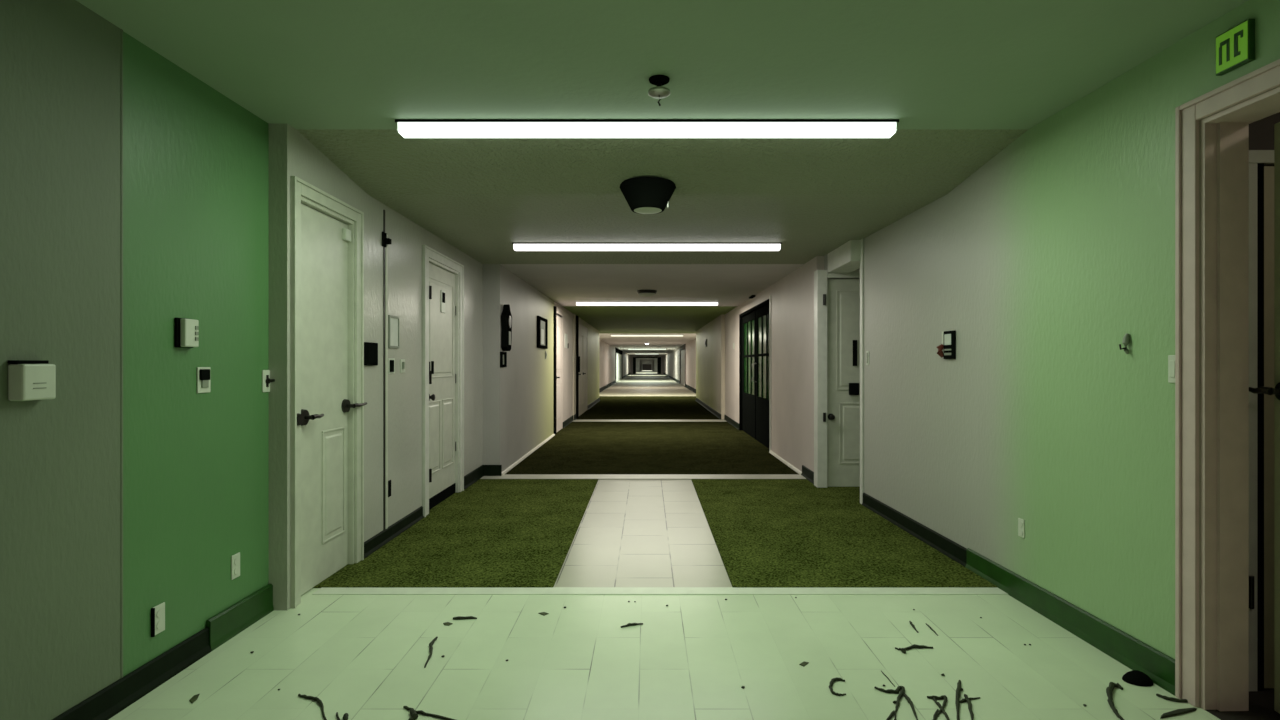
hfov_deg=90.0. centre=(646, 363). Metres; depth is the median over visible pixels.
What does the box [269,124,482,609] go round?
wall
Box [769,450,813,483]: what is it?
baseboard
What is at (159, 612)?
socket
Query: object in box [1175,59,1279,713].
door frame
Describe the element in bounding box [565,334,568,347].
paper notice
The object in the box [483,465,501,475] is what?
baseboard
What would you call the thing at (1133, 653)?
baseboard
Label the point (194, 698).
dried leaf
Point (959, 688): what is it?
twig
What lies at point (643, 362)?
wall
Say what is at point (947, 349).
intercom panel
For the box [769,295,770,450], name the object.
trim
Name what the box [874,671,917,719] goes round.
twig
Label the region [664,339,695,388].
wall
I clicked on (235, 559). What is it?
wall outlet
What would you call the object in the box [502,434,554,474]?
baseboard
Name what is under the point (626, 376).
floor
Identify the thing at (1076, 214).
wall
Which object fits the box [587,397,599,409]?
baseboard
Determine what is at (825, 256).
wall
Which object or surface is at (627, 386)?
floor
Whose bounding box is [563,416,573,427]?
baseboard
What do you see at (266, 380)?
switch
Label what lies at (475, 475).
baseboard
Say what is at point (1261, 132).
wall
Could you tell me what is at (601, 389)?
baseboard
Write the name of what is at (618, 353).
door
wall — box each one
[0,0,268,719]
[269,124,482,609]
[483,264,598,470]
[599,339,629,387]
[630,355,663,373]
[636,358,656,371]
[640,359,653,370]
[642,361,651,369]
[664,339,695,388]
[696,314,724,419]
[725,256,845,471]
[824,254,859,278]
[864,0,1279,658]
[1249,112,1279,688]
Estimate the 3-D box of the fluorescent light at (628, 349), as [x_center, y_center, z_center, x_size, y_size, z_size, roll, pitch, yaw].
[0.000,-1.067,46.150,2.724,0.060,0.312,0,0,0]
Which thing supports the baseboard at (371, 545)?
attached to the wall at (291, 153)
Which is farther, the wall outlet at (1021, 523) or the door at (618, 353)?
the door at (618, 353)
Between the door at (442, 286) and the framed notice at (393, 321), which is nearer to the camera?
the framed notice at (393, 321)
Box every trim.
[121,29,122,677]
[312,587,1007,594]
[383,210,384,529]
[385,234,387,528]
[480,474,805,479]
[572,420,726,421]
[633,357,660,373]
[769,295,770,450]
[828,240,859,272]
[860,239,863,503]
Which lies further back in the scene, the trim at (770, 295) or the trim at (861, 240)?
the trim at (770, 295)
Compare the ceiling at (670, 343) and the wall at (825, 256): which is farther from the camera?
the ceiling at (670, 343)
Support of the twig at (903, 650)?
on the floor at (364, 657)
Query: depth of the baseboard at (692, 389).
30.43 m
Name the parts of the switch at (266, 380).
plate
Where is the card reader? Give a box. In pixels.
[364,342,377,365]
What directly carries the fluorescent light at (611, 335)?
attached to the ceiling at (670, 343)
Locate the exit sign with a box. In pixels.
[1216,19,1254,75]
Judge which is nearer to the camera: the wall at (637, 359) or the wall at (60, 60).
the wall at (60, 60)
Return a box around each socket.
[156,609,162,617]
[156,620,162,628]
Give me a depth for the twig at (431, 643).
2.75 m
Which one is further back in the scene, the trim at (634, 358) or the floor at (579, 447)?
the trim at (634, 358)
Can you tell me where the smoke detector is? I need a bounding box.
[637,290,656,296]
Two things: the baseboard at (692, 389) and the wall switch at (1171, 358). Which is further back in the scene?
the baseboard at (692, 389)
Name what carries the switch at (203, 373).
attached to the wall at (60, 60)
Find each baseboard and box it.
[52,584,273,719]
[364,506,423,558]
[464,465,483,488]
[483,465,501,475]
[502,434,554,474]
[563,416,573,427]
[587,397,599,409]
[599,380,615,392]
[664,373,679,382]
[684,384,695,392]
[695,398,720,419]
[724,415,738,429]
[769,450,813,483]
[862,493,1174,695]
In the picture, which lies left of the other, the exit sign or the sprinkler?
the sprinkler
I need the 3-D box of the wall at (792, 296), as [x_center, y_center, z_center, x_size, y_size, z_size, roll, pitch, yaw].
[1.880,0.045,10.360,0.300,2.390,7.680,0,0,0]
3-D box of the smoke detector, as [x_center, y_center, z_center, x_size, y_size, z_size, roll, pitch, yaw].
[0.000,-1.056,9.600,0.300,0.088,0.300,0,0,0]
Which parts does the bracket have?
plate, arm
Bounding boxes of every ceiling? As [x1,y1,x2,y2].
[76,0,1247,128]
[296,129,1027,332]
[599,333,695,354]
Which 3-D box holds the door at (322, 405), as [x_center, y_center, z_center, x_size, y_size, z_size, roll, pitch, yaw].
[-1.859,0.142,3.660,0.181,2.195,0.831,0,0,0]
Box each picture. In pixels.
[537,316,547,348]
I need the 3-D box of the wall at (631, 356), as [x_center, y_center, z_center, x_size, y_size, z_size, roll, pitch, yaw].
[0.000,0.070,80.150,4.600,2.340,0.300,0,0,0]
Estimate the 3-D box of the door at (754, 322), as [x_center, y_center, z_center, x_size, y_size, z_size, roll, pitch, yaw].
[1.792,0.160,10.440,0.156,2.160,2.920,0,0,0]
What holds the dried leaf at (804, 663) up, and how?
on the floor at (364, 657)
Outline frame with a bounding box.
[500,352,506,366]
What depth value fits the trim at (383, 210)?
4.40 m
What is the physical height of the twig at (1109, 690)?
0.021 m
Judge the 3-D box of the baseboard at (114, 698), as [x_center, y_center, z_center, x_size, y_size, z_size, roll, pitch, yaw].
[-1.889,1.173,0.360,0.022,0.135,5.720,0,0,0]
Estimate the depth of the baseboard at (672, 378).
49.99 m
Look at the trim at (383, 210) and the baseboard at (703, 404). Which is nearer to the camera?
the trim at (383, 210)
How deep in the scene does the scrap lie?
2.48 m
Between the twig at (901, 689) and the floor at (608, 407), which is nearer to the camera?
the twig at (901, 689)
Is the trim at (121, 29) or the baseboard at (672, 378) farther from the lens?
the baseboard at (672, 378)
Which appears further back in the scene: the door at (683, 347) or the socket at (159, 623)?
the door at (683, 347)
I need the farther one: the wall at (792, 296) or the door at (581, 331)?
the door at (581, 331)
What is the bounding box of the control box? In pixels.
[7,360,55,400]
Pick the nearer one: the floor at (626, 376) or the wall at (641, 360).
the floor at (626, 376)
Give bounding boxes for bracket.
[382,232,391,246]
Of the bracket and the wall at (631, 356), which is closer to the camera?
the bracket
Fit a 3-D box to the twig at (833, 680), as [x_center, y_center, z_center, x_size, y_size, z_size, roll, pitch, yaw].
[0.728,1.234,2.451,0.063,0.013,0.134,0,0,15]
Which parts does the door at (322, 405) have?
handle, handle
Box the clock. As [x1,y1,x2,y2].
[501,304,511,350]
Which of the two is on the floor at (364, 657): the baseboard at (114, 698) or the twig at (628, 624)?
the twig at (628, 624)
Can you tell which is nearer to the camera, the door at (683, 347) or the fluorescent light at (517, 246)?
the fluorescent light at (517, 246)
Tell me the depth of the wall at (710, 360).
16.12 m
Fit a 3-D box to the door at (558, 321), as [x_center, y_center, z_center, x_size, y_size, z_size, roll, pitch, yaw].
[-1.655,0.117,11.665,0.209,2.246,1.150,0,0,0]
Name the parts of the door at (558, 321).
casing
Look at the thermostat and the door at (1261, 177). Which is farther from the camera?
the thermostat
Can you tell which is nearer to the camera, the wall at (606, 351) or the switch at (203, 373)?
the switch at (203, 373)
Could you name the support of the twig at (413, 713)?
on the floor at (364, 657)
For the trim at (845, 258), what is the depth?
5.91 m
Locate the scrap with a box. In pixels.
[1122,670,1152,686]
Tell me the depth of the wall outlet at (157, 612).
2.48 m
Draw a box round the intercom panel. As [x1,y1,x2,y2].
[936,330,955,358]
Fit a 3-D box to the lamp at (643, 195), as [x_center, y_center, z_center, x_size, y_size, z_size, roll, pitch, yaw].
[0.005,-1.043,4.030,0.356,0.170,0.356,0,0,0]
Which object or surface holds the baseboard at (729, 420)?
attached to the wall at (792, 296)
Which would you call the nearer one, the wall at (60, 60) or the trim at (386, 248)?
the wall at (60, 60)
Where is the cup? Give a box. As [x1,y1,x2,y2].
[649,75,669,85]
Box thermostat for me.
[174,318,198,347]
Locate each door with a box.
[290,176,366,607]
[422,245,463,516]
[554,306,562,434]
[576,316,586,418]
[615,347,622,381]
[643,364,650,369]
[680,344,685,385]
[739,299,768,447]
[814,270,859,487]
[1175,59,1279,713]
[1249,150,1273,690]
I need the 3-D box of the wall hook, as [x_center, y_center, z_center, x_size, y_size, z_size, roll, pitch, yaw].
[1.966,-0.083,2.638,0.042,0.086,0.024,0,0,-2]
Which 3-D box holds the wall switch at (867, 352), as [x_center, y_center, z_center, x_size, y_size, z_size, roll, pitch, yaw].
[1.900,-0.052,5.514,0.009,0.120,0.060,0,0,-2]
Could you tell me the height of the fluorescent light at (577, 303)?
0.060 m
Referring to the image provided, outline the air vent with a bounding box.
[7,360,48,363]
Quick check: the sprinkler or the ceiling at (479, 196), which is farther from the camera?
the ceiling at (479, 196)
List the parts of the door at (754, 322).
glass, glass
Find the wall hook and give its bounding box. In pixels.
[1119,333,1128,353]
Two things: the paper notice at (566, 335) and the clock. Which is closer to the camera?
the clock
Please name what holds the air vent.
in the control box
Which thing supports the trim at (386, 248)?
attached to the wall at (291, 153)
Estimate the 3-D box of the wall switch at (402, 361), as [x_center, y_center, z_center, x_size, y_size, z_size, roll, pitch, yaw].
[-1.801,0.015,4.733,0.018,0.100,0.090,0,0,0]
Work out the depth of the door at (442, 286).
5.70 m
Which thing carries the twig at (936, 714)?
on the floor at (364, 657)
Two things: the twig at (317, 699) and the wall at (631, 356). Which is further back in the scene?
the wall at (631, 356)
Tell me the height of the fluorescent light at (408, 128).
0.060 m
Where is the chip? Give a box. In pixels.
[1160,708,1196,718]
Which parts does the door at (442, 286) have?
knob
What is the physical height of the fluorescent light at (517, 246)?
0.060 m
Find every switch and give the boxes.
[197,367,210,392]
[262,370,274,391]
[388,358,394,373]
[400,359,404,372]
[866,351,868,364]
[1168,355,1174,382]
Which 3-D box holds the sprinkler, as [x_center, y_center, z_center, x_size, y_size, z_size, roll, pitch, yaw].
[0.052,-1.153,2.720,0.096,0.114,0.096,0,0,0]
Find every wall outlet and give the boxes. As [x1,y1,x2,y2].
[151,602,164,636]
[231,552,239,579]
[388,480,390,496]
[1018,518,1024,537]
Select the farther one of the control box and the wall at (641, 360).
the wall at (641, 360)
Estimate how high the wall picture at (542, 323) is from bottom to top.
0.470 m
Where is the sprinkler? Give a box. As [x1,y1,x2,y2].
[648,75,669,105]
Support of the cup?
on the sprinkler
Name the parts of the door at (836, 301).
knob, pull plate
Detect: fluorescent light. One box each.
[395,119,898,137]
[512,242,781,250]
[576,302,717,305]
[611,335,682,335]
[628,349,665,349]
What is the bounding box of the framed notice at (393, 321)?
[388,315,399,347]
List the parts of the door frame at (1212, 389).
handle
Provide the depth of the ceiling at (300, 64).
2.50 m
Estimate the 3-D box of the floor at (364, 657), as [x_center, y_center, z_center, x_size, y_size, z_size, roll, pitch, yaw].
[0.600,1.296,2.130,5.400,0.128,9.460,0,0,0]
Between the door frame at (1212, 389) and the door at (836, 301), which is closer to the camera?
the door frame at (1212, 389)
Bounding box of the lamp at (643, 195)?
[620,177,675,213]
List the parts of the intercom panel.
frame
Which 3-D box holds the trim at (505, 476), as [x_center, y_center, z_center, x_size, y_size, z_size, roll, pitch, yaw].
[0.000,1.284,6.990,3.800,0.112,0.260,0,0,0]
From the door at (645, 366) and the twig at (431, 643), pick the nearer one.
the twig at (431, 643)
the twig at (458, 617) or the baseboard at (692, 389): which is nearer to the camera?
the twig at (458, 617)
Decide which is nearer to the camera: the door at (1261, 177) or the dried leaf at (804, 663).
the door at (1261, 177)
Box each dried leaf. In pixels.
[189,694,199,702]
[799,661,808,666]
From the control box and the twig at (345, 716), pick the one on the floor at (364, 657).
the twig at (345, 716)
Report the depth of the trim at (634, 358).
79.90 m
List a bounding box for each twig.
[298,694,326,719]
[336,712,348,719]
[403,706,454,719]
[424,637,437,667]
[453,616,476,619]
[621,623,642,627]
[829,677,845,695]
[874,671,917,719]
[895,644,932,653]
[927,695,949,719]
[955,680,979,719]
[1106,682,1123,719]
[1156,694,1187,701]
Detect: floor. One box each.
[109,479,1279,719]
[506,422,797,473]
[576,396,719,419]
[599,370,695,395]
[626,376,667,376]
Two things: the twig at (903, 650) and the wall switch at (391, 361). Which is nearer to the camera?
the twig at (903, 650)
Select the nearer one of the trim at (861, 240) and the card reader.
the card reader
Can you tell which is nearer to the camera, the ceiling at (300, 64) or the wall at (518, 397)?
the ceiling at (300, 64)

